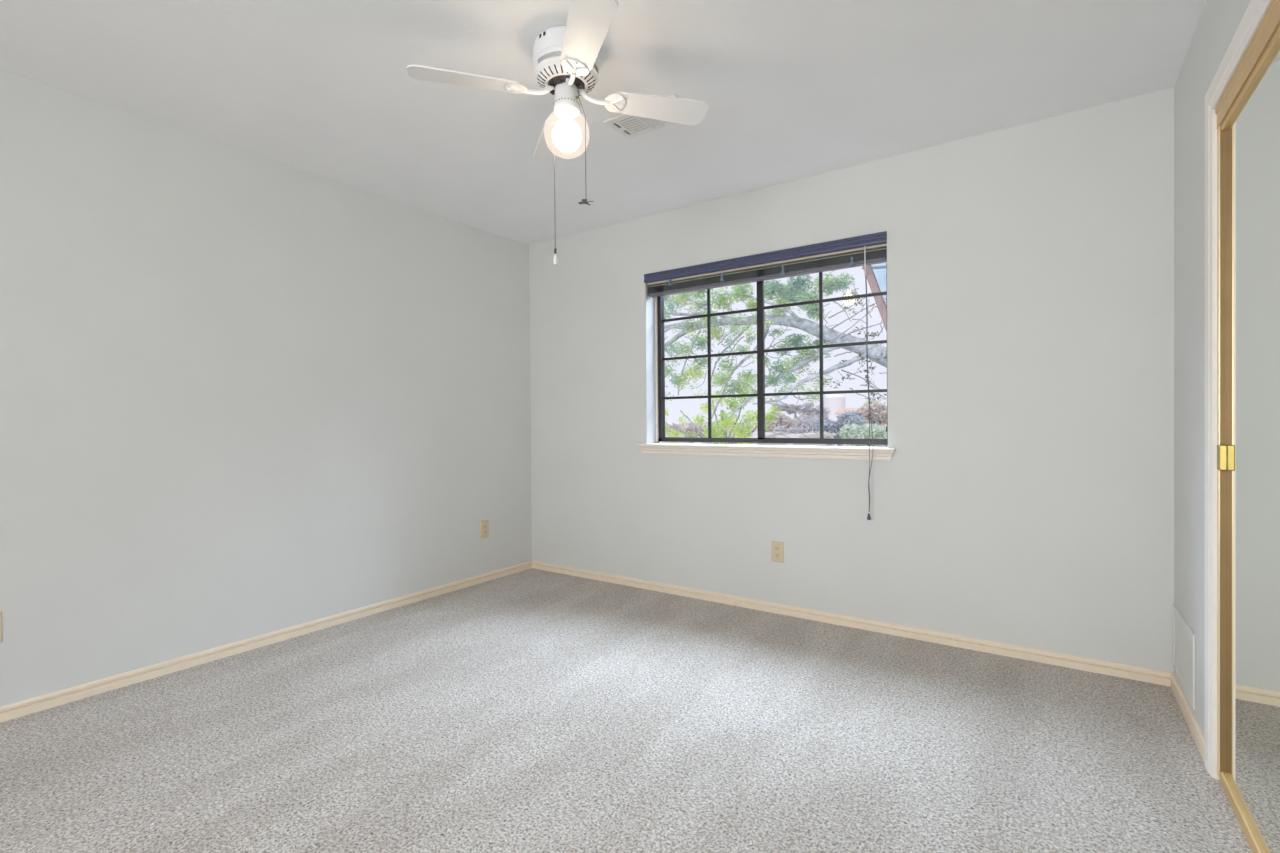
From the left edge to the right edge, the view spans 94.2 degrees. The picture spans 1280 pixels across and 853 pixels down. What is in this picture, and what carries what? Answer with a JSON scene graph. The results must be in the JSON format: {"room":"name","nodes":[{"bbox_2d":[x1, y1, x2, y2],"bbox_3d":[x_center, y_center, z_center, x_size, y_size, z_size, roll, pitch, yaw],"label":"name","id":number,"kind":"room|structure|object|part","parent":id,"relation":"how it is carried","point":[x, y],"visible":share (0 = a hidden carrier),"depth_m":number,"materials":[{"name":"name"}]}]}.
{"room":"empty bedroom","nodes":[
{"label":"empty bedroom","id":0,"kind":"room"},
{"bbox_2d":[0,70,531,706],"bbox_3d":[-2.512,-0.114,2.168,0.120,2.440,5.753,0,1,35],"label":"wall","id":1,"kind":"structure","parent":0,"point":[244,395],"depth_m":2.81,"materials":[{"name":"paint"}]},
{"bbox_2d":[0,611,2,642],"bbox_3d":[-2.410,0.751,2.199,0.009,0.118,0.074,0,1,35],"label":"wall outlet","id":2,"kind":"object","parent":1,"relation":"attached to","point":[1,633],"visible":1,"depth_m":2.23,"materials":[{"name":"beige plastic"}]},
{"bbox_2d":[0,560,532,722],"bbox_3d":[-2.413,1.083,2.190,0.013,0.065,5.633,0,1,35],"label":"baseboard","id":3,"kind":"structure","parent":1,"relation":"attached to","point":[43,702],"depth_m":2.81,"materials":[{"name":"beige wood"}]},
{"bbox_2d":[480,520,488,538],"bbox_3d":[-1.077,0.714,4.129,0.009,0.118,0.074,0,1,35],"label":"wall outlet","id":4,"kind":"object","parent":1,"relation":"attached to","point":[484,525],"visible":1,"depth_m":4.12,"materials":[{"name":"beige plastic"}]},
{"bbox_2d":[0,0,1205,244],"bbox_3d":[-0.643,-1.389,0.961,4.572,0.100,5.923,0,1,35],"label":"ceiling","id":5,"kind":"structure","parent":0,"point":[792,90],"depth_m":2.32,"materials":[{"name":"paint"}]},
{"bbox_2d":[406,0,707,264],"bbox_3d":[-0.258,-0.973,2.106,0.804,0.760,0.804,0,1,29],"label":"ceiling fan","id":6,"kind":"object","parent":5,"relation":"hanging from","point":[566,66],"visible":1,"depth_m":2.04,"materials":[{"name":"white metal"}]},
{"bbox_3d":[-0.592,-1.171,2.007,0.362,0.031,0.127,-1,1,-16],"label":"fan blade","id":7,"kind":"part","parent":6,"relation":"part of","materials":[{"name":"white wood"}]},
{"bbox_3d":[-0.357,-1.177,2.436,0.127,0.031,0.362,-1,1,-16],"label":"fan blade","id":8,"kind":"part","parent":6,"relation":"part of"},
{"bbox_3d":[-0.298,-0.890,2.163,0.003,0.498,0.058,-1,1,-35],"label":"pull chain","id":9,"kind":"part","parent":6,"relation":"part of","materials":[{"name":"grey metal"}]},
{"bbox_3d":[-0.259,-1.037,2.106,0.160,0.160,0.160,0,1,35],"label":"lamp shade","id":10,"kind":"part","parent":6,"relation":"part of","materials":[{"name":"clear glass"}]},
{"bbox_3d":[-0.206,-0.970,2.074,0.043,0.373,0.003,0,1,30],"label":"pull chain","id":11,"kind":"part","parent":6,"relation":"part of","materials":[{"name":"grey metal"}]},
{"bbox_3d":[-0.163,-1.172,1.772,0.127,0.031,0.362,-1,1,-16],"label":"fan blade","id":12,"kind":"part","parent":6,"relation":"part of","materials":[{"name":"white wood"}]},
{"bbox_3d":[0.072,-1.178,2.202,0.362,0.031,0.127,-1,1,-16],"label":"fan blade","id":13,"kind":"part","parent":6,"relation":"part of","materials":[{"name":"white wood"}]},
{"bbox_2d":[604,95,678,138],"bbox_3d":[0.045,-1.354,2.616,0.372,0.012,0.192,0,1,35],"label":"ceiling vent","id":14,"kind":"object","parent":5,"relation":"in","point":[629,126],"visible":0.61,"depth_m":2.66,"materials":[{"name":"white metal"}]},
{"bbox_2d":[0,568,1252,852],"bbox_3d":[-0.622,1.131,0.984,4.572,0.060,5.923,0,1,35],"label":"floor","id":15,"kind":"structure","parent":0,"point":[532,710],"depth_m":2.03,"materials":[{"name":"carpet"}]},
{"bbox_2d":[529,87,1173,672],"bbox_3d":[1.003,-0.155,3.339,4.572,2.440,0.170,0,1,35],"label":"wall","id":16,"kind":"structure","parent":0,"point":[1024,497],"depth_m":2.89,"materials":[{"name":"paint"}]},
{"bbox_2d":[636,262,895,460],"bbox_3d":[0.685,-0.412,3.531,1.586,1.176,0.213,0,1,35],"label":"window","id":17,"kind":"structure","parent":16,"relation":"in","point":[654,306],"depth_m":3.59,"materials":[{"name":"brown metal"}]},
{"bbox_3d":[0.446,-0.446,3.809,0.720,1.048,0.022,0,1,35],"label":"sash","id":18,"kind":"part","parent":17,"relation":"part of","materials":[{"name":"brown metal"}]},
{"bbox_2d":[644,231,886,519],"bbox_3d":[0.654,-0.257,3.476,1.493,1.475,0.129,0,1,35],"label":"window blind","id":19,"kind":"object","parent":17,"relation":"attached to","point":[870,249],"visible":0.94,"depth_m":3.38,"materials":[{"name":"blue plastic"}]},
{"bbox_3d":[0.673,-0.863,3.501,1.479,0.017,0.050,0,1,35],"label":"rail","id":20,"kind":"part","parent":19,"relation":"part of","materials":[{"name":"black metal"}]},
{"bbox_3d":[1.180,-0.171,3.066,0.022,1.220,0.054,0,1,-1],"label":"pull cord","id":21,"kind":"part","parent":19,"relation":"part of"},
{"bbox_3d":[0.686,0.117,3.530,1.586,0.014,0.198,0,1,35],"label":"sill","id":22,"kind":"part","parent":17,"relation":"part of","materials":[{"name":"paint"}]},
{"bbox_3d":[1.026,-0.447,3.386,0.760,1.048,0.022,0,1,35],"label":"sash","id":23,"kind":"part","parent":17,"relation":"part of","materials":[{"name":"brown metal"}]},
{"bbox_2d":[771,541,783,562],"bbox_3d":[0.784,0.715,3.394,0.074,0.118,0.009,0,1,35],"label":"wall outlet","id":24,"kind":"object","parent":16,"relation":"attached to","point":[777,547],"visible":1,"depth_m":3.39,"materials":[{"name":"beige plastic"}]},
{"bbox_2d":[532,561,1171,686],"bbox_3d":[0.681,1.045,3.468,3.652,0.065,0.013,0,1,35],"label":"baseboard","id":25,"kind":"structure","parent":16,"relation":"attached to","point":[1131,672],"depth_m":3.03,"materials":[{"name":"beige wood"}]},
{"bbox_2d":[1174,0,1250,733],"bbox_3d":[0.625,-0.121,0.073,0.120,2.440,5.633,0,1,35],"label":"wall","id":26,"kind":"structure","parent":0,"point":[1219,20],"depth_m":2.11,"materials":[{"name":"paint"}]},
{"bbox_2d":[1173,604,1194,709],"bbox_3d":[2.055,0.857,2.251,0.007,0.264,0.418,0,1,35],"label":"air vent","id":27,"kind":"object","parent":26,"relation":"in","point":[1183,636],"visible":1,"depth_m":2.23,"materials":[{"name":"white metal"}]},
{"bbox_3d":[2.055,0.857,2.251,0.001,0.220,0.374,0,1,35],"label":"perforated panel","id":28,"kind":"part","parent":27,"relation":"part of","materials":[{"name":"white metal"}]},
{"bbox_2d":[1171,673,1203,760],"bbox_3d":[1.992,1.046,2.165,0.013,0.065,0.666,0,1,35],"label":"baseboard","id":29,"kind":"structure","parent":26,"relation":"attached to","point":[1195,729],"depth_m":2.13,"materials":[{"name":"beige wood"}]},
{"bbox_2d":[1219,777,1255,852],"bbox_3d":[1.163,1.078,0.896,0.055,0.018,2.169,0,1,35],"label":"trim","id":30,"kind":"structure","parent":26,"relation":"attached to","point":[1220,780],"depth_m":1.63,"materials":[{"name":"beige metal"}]},
{"bbox_2d":[1204,0,1272,778],"bbox_3d":[1.123,0.028,0.911,0.016,2.118,2.351,0,1,35],"label":"trim","id":31,"kind":"structure","parent":26,"relation":"attached to","point":[1256,10],"depth_m":1.81,"materials":[{"name":"paint"}]},
{"bbox_2d":[1215,0,1279,128],"bbox_3d":[1.153,-0.911,0.873,0.092,0.060,2.169,0,1,35],"label":"trim","id":32,"kind":"structure","parent":26,"relation":"attached to","point":[1270,22],"depth_m":1.49,"materials":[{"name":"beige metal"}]},
{"bbox_2d":[1217,24,1279,852],"bbox_3d":[1.413,0.085,1.303,0.022,1.953,1.192,0,1,35],"label":"door","id":33,"kind":"structure","parent":26,"relation":"in","point":[1248,137],"depth_m":1.56,"materials":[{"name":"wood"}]},
{"bbox_3d":[1.739,0.093,1.778,0.018,0.076,0.032,0,1,35],"label":"pull handle","id":34,"kind":"part","parent":33,"relation":"part of","materials":[{"name":"gold metal"}]},
{"bbox_3d":[1.422,1.052,1.311,0.013,0.020,1.150,0,1,35],"label":"rail","id":35,"kind":"part","parent":33,"relation":"part of","materials":[{"name":"beige wood"}]},
{"bbox_3d":[1.406,-0.881,1.293,0.013,0.020,1.150,0,1,35],"label":"rail","id":36,"kind":"part","parent":33,"relation":"part of","materials":[{"name":"beige wood"}]},
{"label":"outside","id":37,"kind":"structure","parent":0,"visible":0},
{"bbox_2d":[660,422,887,446],"bbox_3d":[22.736,2.192,68.077,240.000,5.489,130.000,0,1,35],"label":"ground","id":38,"kind":"structure","parent":37,"point":[704,423],"depth_m":129.49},
{"bbox_2d":[666,423,715,442],"bbox_3d":[4.979,2.183,57.283,5.033,5.127,4.606,0,1,35],"label":"shrub","id":39,"kind":"object","parent":38,"relation":"on","point":[678,426],"visible":0.34,"depth_m":55.71,"materials":[{"name":"grey plant"}]},
{"bbox_2d":[661,389,780,443],"bbox_3d":[1.302,2.260,10.675,2.709,5.885,1.063,0,1,42],"label":"young tree","id":40,"kind":"object","parent":38,"relation":"on","point":[721,432],"visible":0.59,"depth_m":10.40,"materials":[{"name":"green plant"}]},
{"bbox_3d":[1.339,2.349,10.778,1.914,5.703,0.347,0,1,28],"label":"stem","id":41,"kind":"part","parent":40,"relation":"part of","materials":[{"name":"plant"}]},
{"bbox_2d":[727,431,793,444],"bbox_3d":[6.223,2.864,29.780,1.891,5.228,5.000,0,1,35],"label":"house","id":42,"kind":"structure","parent":38,"relation":"on","point":[767,434],"depth_m":28.59,"materials":[{"name":"white"}]},
{"bbox_2d":[664,270,886,437],"bbox_3d":[3.468,1.382,6.974,9.307,7.690,1.651,0,1,35],"label":"shade tree","id":43,"kind":"object","parent":38,"relation":"on","point":[877,353],"visible":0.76,"depth_m":7.82,"materials":[{"name":"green plant"}]},
{"bbox_2d":[756,411,796,431],"bbox_3d":[9.805,2.019,42.921,2.784,6.355,3.006,0,1,35],"label":"shrub","id":44,"kind":"object","parent":38,"relation":"on","point":[779,421],"visible":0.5,"depth_m":42.80,"materials":[{"name":"grey plant"}]},
{"bbox_2d":[773,426,807,433],"bbox_3d":[9.141,2.724,36.521,2.266,5.556,1.848,0,1,4],"label":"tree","id":45,"kind":"object","parent":38,"relation":"on","point":[778,428],"visible":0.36,"depth_m":36.06,"materials":[{"name":"grey plant"}]},
{"bbox_2d":[770,402,814,418],"bbox_3d":[17.628,0.541,68.116,4.958,6.714,3.693,0,1,22],"label":"tree","id":46,"kind":"object","parent":38,"relation":"on","point":[784,407],"visible":0.56,"depth_m":67.80,"materials":[{"name":"grey plant"}]},
{"bbox_2d":[791,414,818,432],"bbox_3d":[13.651,1.773,51.199,4.534,5.911,3.988,0,1,35],"label":"shrub","id":47,"kind":"object","parent":38,"relation":"on","point":[798,423],"visible":0.22,"depth_m":49.81,"materials":[{"name":"grey plant"}]},
{"bbox_2d":[776,433,835,445],"bbox_3d":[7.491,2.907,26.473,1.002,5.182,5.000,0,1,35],"label":"house","id":48,"kind":"structure","parent":38,"relation":"on","point":[810,435],"depth_m":25.47,"materials":[{"name":"white"}]},
{"bbox_2d":[799,403,829,419],"bbox_3d":[17.944,0.874,60.653,3.285,6.661,2.844,0,1,35],"label":"tree","id":49,"kind":"object","parent":38,"relation":"on","point":[807,409],"visible":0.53,"depth_m":60.34,"materials":[{"name":"grey plant"}]},
{"bbox_2d":[809,431,833,437],"bbox_3d":[9.042,2.958,30.083,1.464,5.607,1.199,0,1,35],"label":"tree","id":50,"kind":"object","parent":38,"relation":"on","point":[812,431],"visible":0.07,"depth_m":29.87,"materials":[{"name":"grey plant"}]},
{"bbox_2d":[823,394,845,445],"bbox_3d":[24.221,-0.744,74.422,2.867,6.717,2.867,0,1,35],"label":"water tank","id":51,"kind":"object","parent":38,"relation":"on","point":[835,402],"visible":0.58,"depth_m":73.16,"materials":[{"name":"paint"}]},
{"bbox_2d":[810,410,866,445],"bbox_3d":[13.166,2.088,39.558,3.770,6.301,2.824,0,1,35],"label":"shrub","id":52,"kind":"object","parent":38,"relation":"on","point":[831,426],"visible":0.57,"depth_m":38.83,"materials":[{"name":"grey plant"}]},
{"bbox_2d":[834,408,866,445],"bbox_3d":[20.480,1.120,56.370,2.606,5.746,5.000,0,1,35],"label":"house","id":53,"kind":"structure","parent":38,"relation":"on","point":[840,411],"depth_m":55.55,"materials":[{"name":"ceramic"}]},
{"bbox_2d":[849,408,866,422],"bbox_3d":[19.069,1.355,52.461,2.911,6.311,2.352,0,1,35],"label":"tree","id":54,"kind":"object","parent":38,"relation":"on","point":[856,411],"visible":0.1,"depth_m":52.05,"materials":[{"name":"grey plant"}]},
{"bbox_2d":[839,423,887,446],"bbox_3d":[8.144,2.855,21.056,1.930,5.993,1.613,0,1,35],"label":"shrub","id":55,"kind":"object","parent":38,"relation":"on","point":[854,430],"visible":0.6,"depth_m":20.67,"materials":[{"name":"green plant"}]},
{"bbox_2d":[858,402,886,445],"bbox_3d":[19.053,1.347,47.900,2.863,6.730,2.306,0,1,35],"label":"shrub","id":56,"kind":"object","parent":38,"relation":"on","point":[878,410],"visible":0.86,"depth_m":47.53,"materials":[{"name":"grey plant"}]},
{"bbox_2d":[864,400,881,406],"bbox_3d":[24.010,0.600,61.276,1.847,6.772,1.447,0,1,4],"label":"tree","id":57,"kind":"object","parent":38,"relation":"on","point":[866,404],"visible":0.12,"depth_m":60.98,"materials":[{"name":"grey plant"}]},
{"bbox_2d":[861,263,886,331],"bbox_3d":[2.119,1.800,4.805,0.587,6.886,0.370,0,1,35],"label":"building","id":58,"kind":"structure","parent":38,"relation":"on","point":[875,273],"depth_m":4.74,"materials":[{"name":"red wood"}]}
]}

